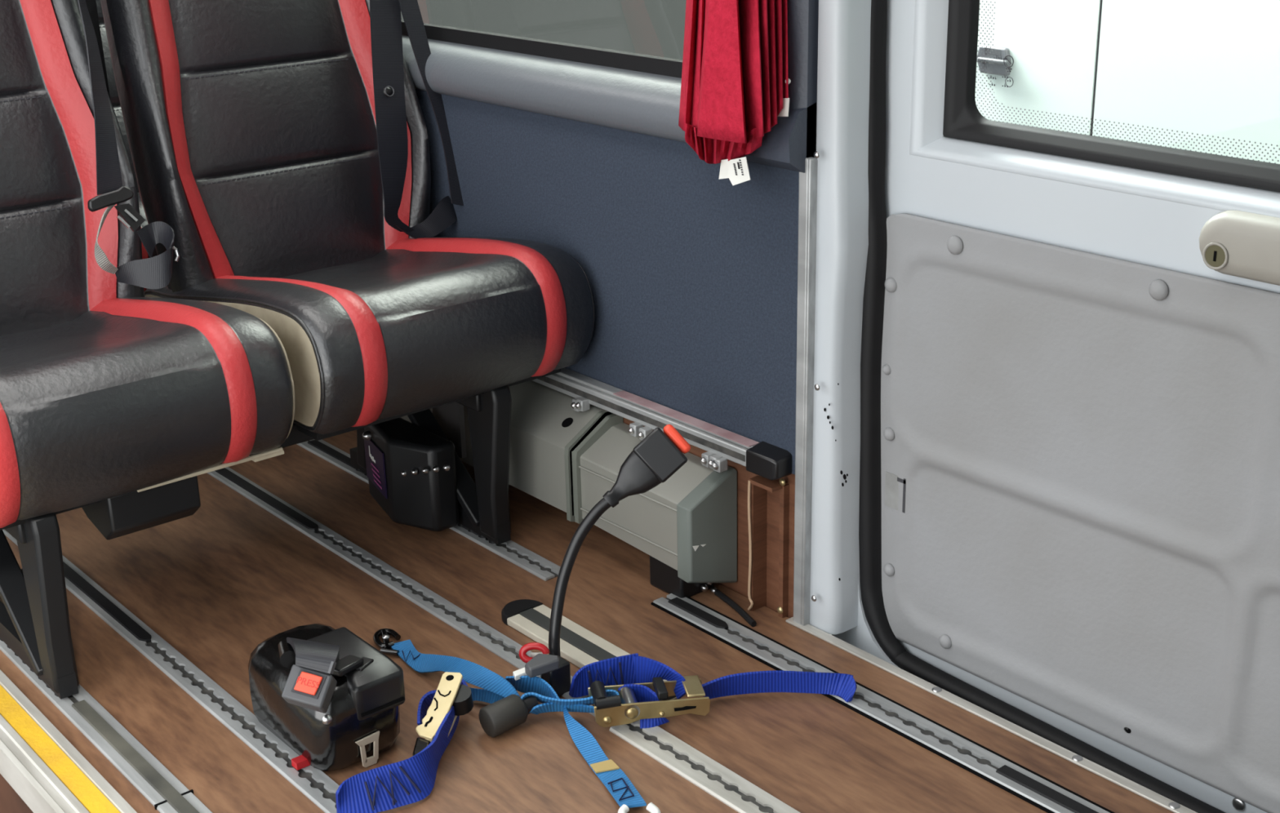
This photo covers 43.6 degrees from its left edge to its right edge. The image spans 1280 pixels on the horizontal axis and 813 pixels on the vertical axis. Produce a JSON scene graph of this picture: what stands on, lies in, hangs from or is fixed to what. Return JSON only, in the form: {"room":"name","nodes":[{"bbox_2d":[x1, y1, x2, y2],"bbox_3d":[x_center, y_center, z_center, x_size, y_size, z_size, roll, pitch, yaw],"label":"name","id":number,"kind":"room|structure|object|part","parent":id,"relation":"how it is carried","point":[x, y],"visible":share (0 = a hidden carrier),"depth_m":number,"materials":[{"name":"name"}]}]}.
{"room":"transit interior","nodes":[
{"label":"transit interior","id":0,"kind":"room"},
{"bbox_2d":[0,429,1173,812],"bbox_3d":[-0.340,0.280,2.007,0.789,0.024,5.120,-17,25,-37],"label":"floor","id":1,"kind":"structure","parent":0,"point":[218,581],"depth_m":1.90,"materials":[{"name":"brown wood"}]},
{"bbox_2d":[0,773,33,812],"bbox_3d":[-0.644,0.488,1.809,0.012,0.216,5.120,-17,25,-37],"label":"trim","id":2,"kind":"structure","parent":1,"relation":"attached to","point":[11,802],"depth_m":1.96,"materials":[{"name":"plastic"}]},
{"bbox_2d":[0,669,137,812],"bbox_3d":[-0.511,0.442,1.579,0.062,0.039,3.680,-17,25,-37],"label":"step nosing","id":3,"kind":"structure","parent":1,"relation":"attached to","point":[41,765],"depth_m":1.70,"materials":[{"name":"metal"}]},
{"bbox_2d":[0,640,212,812],"bbox_3d":[-0.431,0.421,1.588,0.042,0.007,3.600,-17,25,-37],"label":"rail","id":4,"kind":"object","parent":1,"relation":"on","point":[156,783],"visible":0.81,"depth_m":1.73,"materials":[{"name":"metal"}]},
{"bbox_2d":[2,528,339,812],"bbox_3d":[-0.337,0.392,1.662,0.034,0.007,3.600,-17,25,-37],"label":"rail","id":5,"kind":"object","parent":1,"relation":"on","point":[313,783],"visible":0.91,"depth_m":1.85,"materials":[{"name":"metal"}]},
{"bbox_2d":[0,0,595,698],"bbox_3d":[-0.587,-0.279,2.037,0.879,1.010,0.655,-17,25,-37],"label":"seat","id":6,"kind":"object","parent":1,"relation":"on","point":[299,284],"visible":1,"depth_m":2.04,"materials":[{"name":"black leather"}]},
{"bbox_3d":[-0.758,0.186,1.901,0.032,0.196,0.246,-17,25,-37],"label":"diagonal leg","id":7,"kind":"part","parent":6,"relation":"part of","materials":[{"name":"black paint"}]},
{"bbox_3d":[-0.667,0.214,1.801,0.029,0.224,0.080,-17,25,-37],"label":"leg","id":8,"kind":"part","parent":6,"relation":"part of","materials":[{"name":"black paint"}]},
{"bbox_3d":[-0.875,-0.396,1.972,0.416,0.694,0.250,-17,25,-37],"label":"backrest","id":9,"kind":"part","parent":6,"relation":"part of","materials":[{"name":"black leather"}]},
{"bbox_3d":[-0.662,-0.260,2.001,0.060,0.026,0.013,-19,27,-39],"label":"latch plate","id":10,"kind":"part","parent":6,"relation":"part of","materials":[{"name":"black plastic"}]},
{"bbox_2d":[95,0,157,291],"bbox_3d":[-1.020,-0.434,2.514,0.861,0.990,0.620,-17,25,-37],"label":"seat","id":11,"kind":"object","parent":6,"relation":"attached to","point":[114,98],"visible":0.02,"depth_m":2.74,"materials":[{"name":"black leather"}]},
{"bbox_3d":[-0.972,-0.672,2.731,0.416,0.694,0.250,-17,25,-37],"label":"backrest","id":12,"kind":"part","parent":11,"relation":"part of","materials":[{"name":"black leather"}]},
{"bbox_2d":[137,192,157,291],"bbox_3d":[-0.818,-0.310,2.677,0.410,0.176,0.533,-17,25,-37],"label":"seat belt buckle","id":13,"kind":"object","parent":11,"relation":"on","point":[144,255],"depth_m":2.42,"materials":[{"name":"grey fabric"}]},
{"bbox_2d":[0,297,293,528],"bbox_3d":[-0.721,-0.034,1.919,0.410,0.176,0.533,-17,25,-37],"label":"seat cushion","id":14,"kind":"object","parent":6,"relation":"on","point":[115,404],"depth_m":1.77,"materials":[{"name":"black leather"}]},
{"bbox_3d":[-0.555,0.004,2.102,0.768,0.038,0.408,-17,25,-37],"label":"seat frame","id":15,"kind":"part","parent":6,"relation":"part of","materials":[{"name":"black paint"}]},
{"bbox_3d":[-0.534,-0.502,2.239,0.416,0.694,0.250,-17,25,-37],"label":"backrest","id":16,"kind":"part","parent":6,"relation":"part of","materials":[{"name":"black leather"}]},
{"bbox_3d":[-0.401,0.000,2.392,0.040,0.194,0.047,-17,25,-37],"label":"leg","id":17,"kind":"part","parent":6,"relation":"part of","materials":[{"name":"black paint"}]},
{"bbox_2d":[144,236,593,434],"bbox_3d":[-0.380,-0.139,2.185,0.410,0.176,0.533,-17,25,-37],"label":"seat cushion","id":18,"kind":"object","parent":6,"relation":"on","point":[371,331],"depth_m":2.02,"materials":[{"name":"black leather"}]},
{"bbox_3d":[-0.293,0.042,2.265,0.032,0.196,0.246,-17,25,-37],"label":"diagonal leg","id":19,"kind":"part","parent":6,"relation":"part of","materials":[{"name":"black paint"}]},
{"bbox_3d":[-0.202,0.070,2.165,0.029,0.224,0.080,-17,25,-37],"label":"leg","id":20,"kind":"part","parent":6,"relation":"part of","materials":[{"name":"black paint"}]},
{"bbox_2d":[248,622,405,771],"bbox_3d":[-0.348,0.293,1.710,0.143,0.156,0.206,-17,25,-37],"label":"belt retractor","id":21,"kind":"object","parent":1,"relation":"on","point":[332,697],"visible":1,"depth_m":1.68,"materials":[{"name":"black plastic"}]},
{"bbox_3d":[-0.307,0.261,1.597,0.003,0.012,0.011,11,23,30],"label":"buckle arm","id":22,"kind":"part","parent":21,"relation":"part of","materials":[{"name":"grey metal"}]},
{"bbox_2d":[207,466,595,716],"bbox_3d":[-0.634,0.105,2.459,0.034,0.007,1.920,-17,25,-37],"label":"rail","id":23,"kind":"object","parent":1,"relation":"on","point":[481,633],"visible":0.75,"depth_m":2.13,"materials":[{"name":"metal"}]},
{"bbox_2d":[335,671,473,812],"bbox_3d":[-0.230,0.350,1.687,0.073,0.058,0.252,6,22,20],"label":"strap","id":24,"kind":"object","parent":1,"relation":"on","point":[410,780],"visible":1,"depth_m":1.64,"materials":[{"name":"blue fabric"}]},
{"bbox_3d":[-0.227,0.362,1.674,0.017,0.021,0.032,0,20,5],"label":"ratchet handle","id":25,"kind":"part","parent":24,"relation":"part of","materials":[{"name":"black plastic"}]},
{"bbox_3d":[-0.215,0.320,1.718,0.026,0.025,0.101,4,21,13],"label":"ratchet plate","id":26,"kind":"part","parent":24,"relation":"part of","materials":[{"name":"metal"}]},
{"bbox_3d":[-0.213,0.340,1.730,0.026,0.024,0.101,4,21,13],"label":"ratchet plate","id":27,"kind":"part","parent":24,"relation":"part of","materials":[{"name":"metal"}]},
{"bbox_2d":[297,439,560,581],"bbox_3d":[-0.335,0.134,2.362,0.038,0.007,0.700,-17,25,-37],"label":"rail","id":28,"kind":"object","parent":1,"relation":"on","point":[511,551],"visible":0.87,"depth_m":2.20,"materials":[{"name":"metal"}]},
{"bbox_2d":[479,693,538,737],"bbox_3d":[-0.142,0.335,1.755,0.066,0.036,0.036,-17,25,-37],"label":"grip","id":29,"kind":"object","parent":1,"relation":"on","point":[497,717],"visible":1,"depth_m":1.74,"materials":[{"name":"grey"}]},
{"bbox_2d":[373,628,661,812],"bbox_3d":[-0.126,0.320,1.788,0.125,0.045,0.528,-17,25,-37],"label":"strap","id":30,"kind":"object","parent":1,"relation":"on","point":[495,687],"visible":0.94,"depth_m":1.78,"materials":[{"name":"blue fabric"}]},
{"bbox_2d":[501,599,676,700],"bbox_3d":[-0.065,0.289,1.913,0.058,0.012,0.306,-17,25,-37],"label":"plate","id":31,"kind":"object","parent":1,"relation":"on","point":[579,646],"visible":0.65,"depth_m":1.94,"materials":[{"name":"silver metal"}]},
{"bbox_2d":[512,424,690,696],"bbox_3d":[-0.052,0.173,1.842,0.259,0.275,0.076,-17,25,-37],"label":"stalk buckle","id":32,"kind":"object","parent":1,"relation":"on","point":[659,455],"visible":0.96,"depth_m":1.85,"materials":[{"name":"black plastic"},{"name":"red plastic"}]},
{"bbox_3d":[-0.097,0.308,1.822,0.029,0.038,0.026,-17,25,-37],"label":"post","id":33,"kind":"part","parent":32,"relation":"part of","materials":[{"name":"black plastic"}]},
{"bbox_2d":[609,720,800,812],"bbox_3d":[0.523,0.559,1.156,0.043,0.005,1.678,-17,25,-37],"label":"rail","id":34,"kind":"object","parent":1,"relation":"on","point":[713,778],"visible":0.98,"depth_m":1.67,"materials":[{"name":"metal"}]},
{"bbox_2d":[568,653,857,728],"bbox_3d":[0.083,0.310,1.789,0.318,0.048,0.090,-4,20,-8],"label":"strap","id":35,"kind":"object","parent":1,"relation":"on","point":[640,686],"visible":1,"depth_m":1.79,"materials":[{"name":"blue fabric"}]},
{"bbox_3d":[0.006,0.317,1.780,0.129,0.027,0.002,-5,20,-10],"label":"ratchet plate","id":36,"kind":"part","parent":35,"relation":"part of","materials":[{"name":"yellow metal"}]},
{"bbox_3d":[0.014,0.331,1.742,0.129,0.027,0.003,-5,20,-10],"label":"ratchet plate","id":37,"kind":"part","parent":35,"relation":"part of","materials":[{"name":"yellow metal"}]},
{"bbox_2d":[714,589,756,626],"bbox_3d":[0.120,0.252,2.007,0.010,0.009,0.097,-11,22,-24],"label":"cable","id":38,"kind":"object","parent":1,"relation":"on","point":[731,602],"visible":1,"depth_m":2.00,"materials":[{"name":"black rubber"}]},
{"bbox_2d":[747,475,789,617],"bbox_3d":[0.158,0.171,1.968,0.031,0.187,0.047,-17,25,-37],"label":"wooden panel","id":39,"kind":"object","parent":1,"relation":"on","point":[758,486],"visible":0.98,"depth_m":1.97,"materials":[{"name":"brown wood"}]},
{"bbox_2d":[653,593,1110,812],"bbox_3d":[0.635,0.479,1.364,0.039,0.007,1.876,-17,25,-37],"label":"rail","id":40,"kind":"object","parent":1,"relation":"on","point":[1029,785],"visible":0.79,"depth_m":1.75,"materials":[{"name":"metal"}]},
{"bbox_2d":[785,617,1197,812],"bbox_3d":[0.896,0.570,1.194,0.014,0.069,2.208,-17,25,-37],"label":"strip","id":41,"kind":"object","parent":1,"relation":"attached to","point":[1043,743],"visible":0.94,"depth_m":1.74,"materials":[{"name":"metal"}]},
{"bbox_2d":[415,88,799,617],"bbox_3d":[-0.725,-0.365,2.951,0.062,0.600,2.936,-17,25,-37],"label":"wall","id":42,"kind":"structure","parent":0,"point":[691,273],"depth_m":2.02,"materials":[{"name":"blue fabric"}]},
{"bbox_2d":[402,35,686,142],"bbox_3d":[-0.765,-0.679,2.861,0.082,0.074,2.856,-17,25,-37],"label":"trim","id":43,"kind":"structure","parent":42,"relation":"attached to","point":[647,104],"depth_m":2.08,"materials":[{"name":"grey"}]},
{"bbox_2d":[400,380,737,598],"bbox_3d":[-0.272,0.018,2.409,0.083,0.197,1.134,-17,25,-37],"label":"heater","id":44,"kind":"object","parent":42,"relation":"attached to","point":[566,459],"visible":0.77,"depth_m":2.09,"materials":[{"name":"metal"}]},
{"bbox_3d":[-0.349,-0.026,2.493,0.080,0.168,0.892,-17,25,-37],"label":"casing","id":45,"kind":"part","parent":44,"relation":"part of","materials":[{"name":"metal"}]},
{"bbox_3d":[0.015,0.127,2.090,0.077,0.152,0.220,-17,25,-37],"label":"casing","id":46,"kind":"part","parent":44,"relation":"part of","materials":[{"name":"metal"}]},
{"bbox_2d":[532,367,791,480],"bbox_3d":[-0.255,-0.085,2.376,0.043,0.044,1.312,-17,25,-37],"label":"wall rail","id":47,"kind":"object","parent":42,"relation":"attached to","point":[762,459],"visible":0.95,"depth_m":2.03,"materials":[{"name":"metal"}]},
{"bbox_2d":[793,151,819,625],"bbox_3d":[0.201,-0.006,1.863,0.020,0.590,0.040,-17,25,-37],"label":"corner angle","id":48,"kind":"object","parent":42,"relation":"attached to","point":[807,193],"visible":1,"depth_m":1.86,"materials":[{"name":"metal"}]},
{"bbox_2d":[650,602,1055,812],"bbox_3d":[0.618,0.485,1.352,0.003,0.002,1.876,-17,25,-37],"label":"trim","id":49,"kind":"structure","parent":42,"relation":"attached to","point":[683,620],"depth_m":1.75,"materials":[{"name":"black"}]},
{"bbox_2d":[687,596,1115,812],"bbox_3d":[0.652,0.475,1.376,0.004,0.003,1.872,-17,25,-37],"label":"trim","id":50,"kind":"structure","parent":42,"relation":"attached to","point":[689,597],"depth_m":1.76,"materials":[{"name":"black"}]},
{"bbox_3d":[0.753,1.693,-0.291,22.400,0.016,10.560,-17,25,-37],"label":"ground","id":51,"kind":"structure","parent":0,"visible":0},
{"bbox_2d":[942,0,1279,192],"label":"window","id":52,"kind":"structure","parent":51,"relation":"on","point":[1211,68],"depth_m":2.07,"materials":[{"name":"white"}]},
{"bbox_2d":[977,44,1011,76],"bbox_3d":[0.495,-0.485,2.241,0.010,0.039,0.055,-17,25,-37],"label":"hinge","id":53,"kind":"object","parent":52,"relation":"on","point":[999,69],"depth_m":2.23,"materials":[{"name":"grey metal"}]},
{"bbox_2d":[987,55,1013,87],"bbox_3d":[0.380,-0.353,1.683,0.001,0.034,0.033,-17,25,-37],"label":"print","id":54,"kind":"object","parent":52,"relation":"attached to","point":[1008,67],"depth_m":1.68,"materials":[{"name":"grey paint"}]},
{"bbox_3d":[-0.737,-1.139,2.671,0.048,0.920,2.936,-17,25,-37],"label":"wall","id":55,"kind":"structure","parent":0,"visible":0},
{"bbox_2d":[400,0,686,78],"bbox_3d":[-0.329,-0.811,2.280,0.014,0.564,1.472,-17,25,-37],"label":"window","id":56,"kind":"structure","parent":55,"relation":"in","point":[644,36],"depth_m":2.09,"materials":[{"name":"grey glass"}]},
{"bbox_2d":[678,0,791,185],"bbox_3d":[0.079,-0.609,1.692,0.075,0.748,0.193,-17,25,-37],"label":"curtain","id":57,"kind":"object","parent":55,"relation":"hanging from","point":[735,81],"visible":1,"depth_m":1.73,"materials":[{"name":"red fabric"}]},
{"bbox_2d":[733,160,743,175],"bbox_3d":[0.109,-0.265,1.775,0.001,0.018,0.016,-17,25,-37],"label":"print","id":58,"kind":"object","parent":57,"relation":"attached to","point":[738,165],"depth_m":1.78,"materials":[{"name":"grey"}]},
{"bbox_2d":[739,0,818,173],"bbox_3d":[0.138,-0.740,1.645,0.060,1.000,0.114,-17,25,-37],"label":"trim","id":59,"kind":"structure","parent":55,"relation":"attached to","point":[788,144],"depth_m":1.75,"materials":[{"name":"grey"}]},
{"bbox_2d":[809,0,900,668],"bbox_3d":[0.273,-0.421,1.663,0.063,1.616,0.186,-17,25,-37],"label":"door pillar","id":60,"kind":"structure","parent":55,"relation":"attached to","point":[843,71],"depth_m":1.82,"materials":[{"name":"white metal"}]},
{"bbox_3d":[1.170,0.349,-0.188,1.400,1.824,0.032,-17,25,-37],"label":"wall","id":61,"kind":"structure","parent":0,"visible":0},
{"bbox_2d":[880,0,1279,812],"bbox_3d":[0.947,-0.151,0.989,0.064,1.688,2.208,-17,25,-37],"label":"door","id":62,"kind":"structure","parent":61,"relation":"in","point":[1154,219],"depth_m":1.67,"materials":[{"name":"white paint"}]},
{"bbox_2d":[884,471,906,512],"bbox_3d":[0.301,0.101,1.886,0.001,0.043,0.031,-17,25,-37],"label":"tape patch","id":63,"kind":"object","parent":62,"relation":"attached to","point":[891,484],"visible":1,"depth_m":1.89,"materials":[{"name":"grey plastic"}]},
{"bbox_2d":[858,0,1225,812],"bbox_3d":[0.786,-0.084,1.180,0.018,1.298,1.698,-17,25,-37],"label":"seal","id":64,"kind":"object","parent":62,"relation":"attached to","point":[870,491],"visible":0.77,"depth_m":1.83,"materials":[{"name":"black rubber"}]},
{"bbox_3d":[0.720,0.197,1.391,0.016,0.525,1.388,-17,25,-37],"label":"door panel","id":65,"kind":"part","parent":62,"relation":"part of","materials":[{"name":"grey plastic"}]},
{"bbox_3d":[0.592,-0.130,1.418,0.024,0.060,0.218,-17,25,-37],"label":"pull handle","id":66,"kind":"part","parent":62,"relation":"part of","materials":[{"name":"beige plastic"}]}
]}

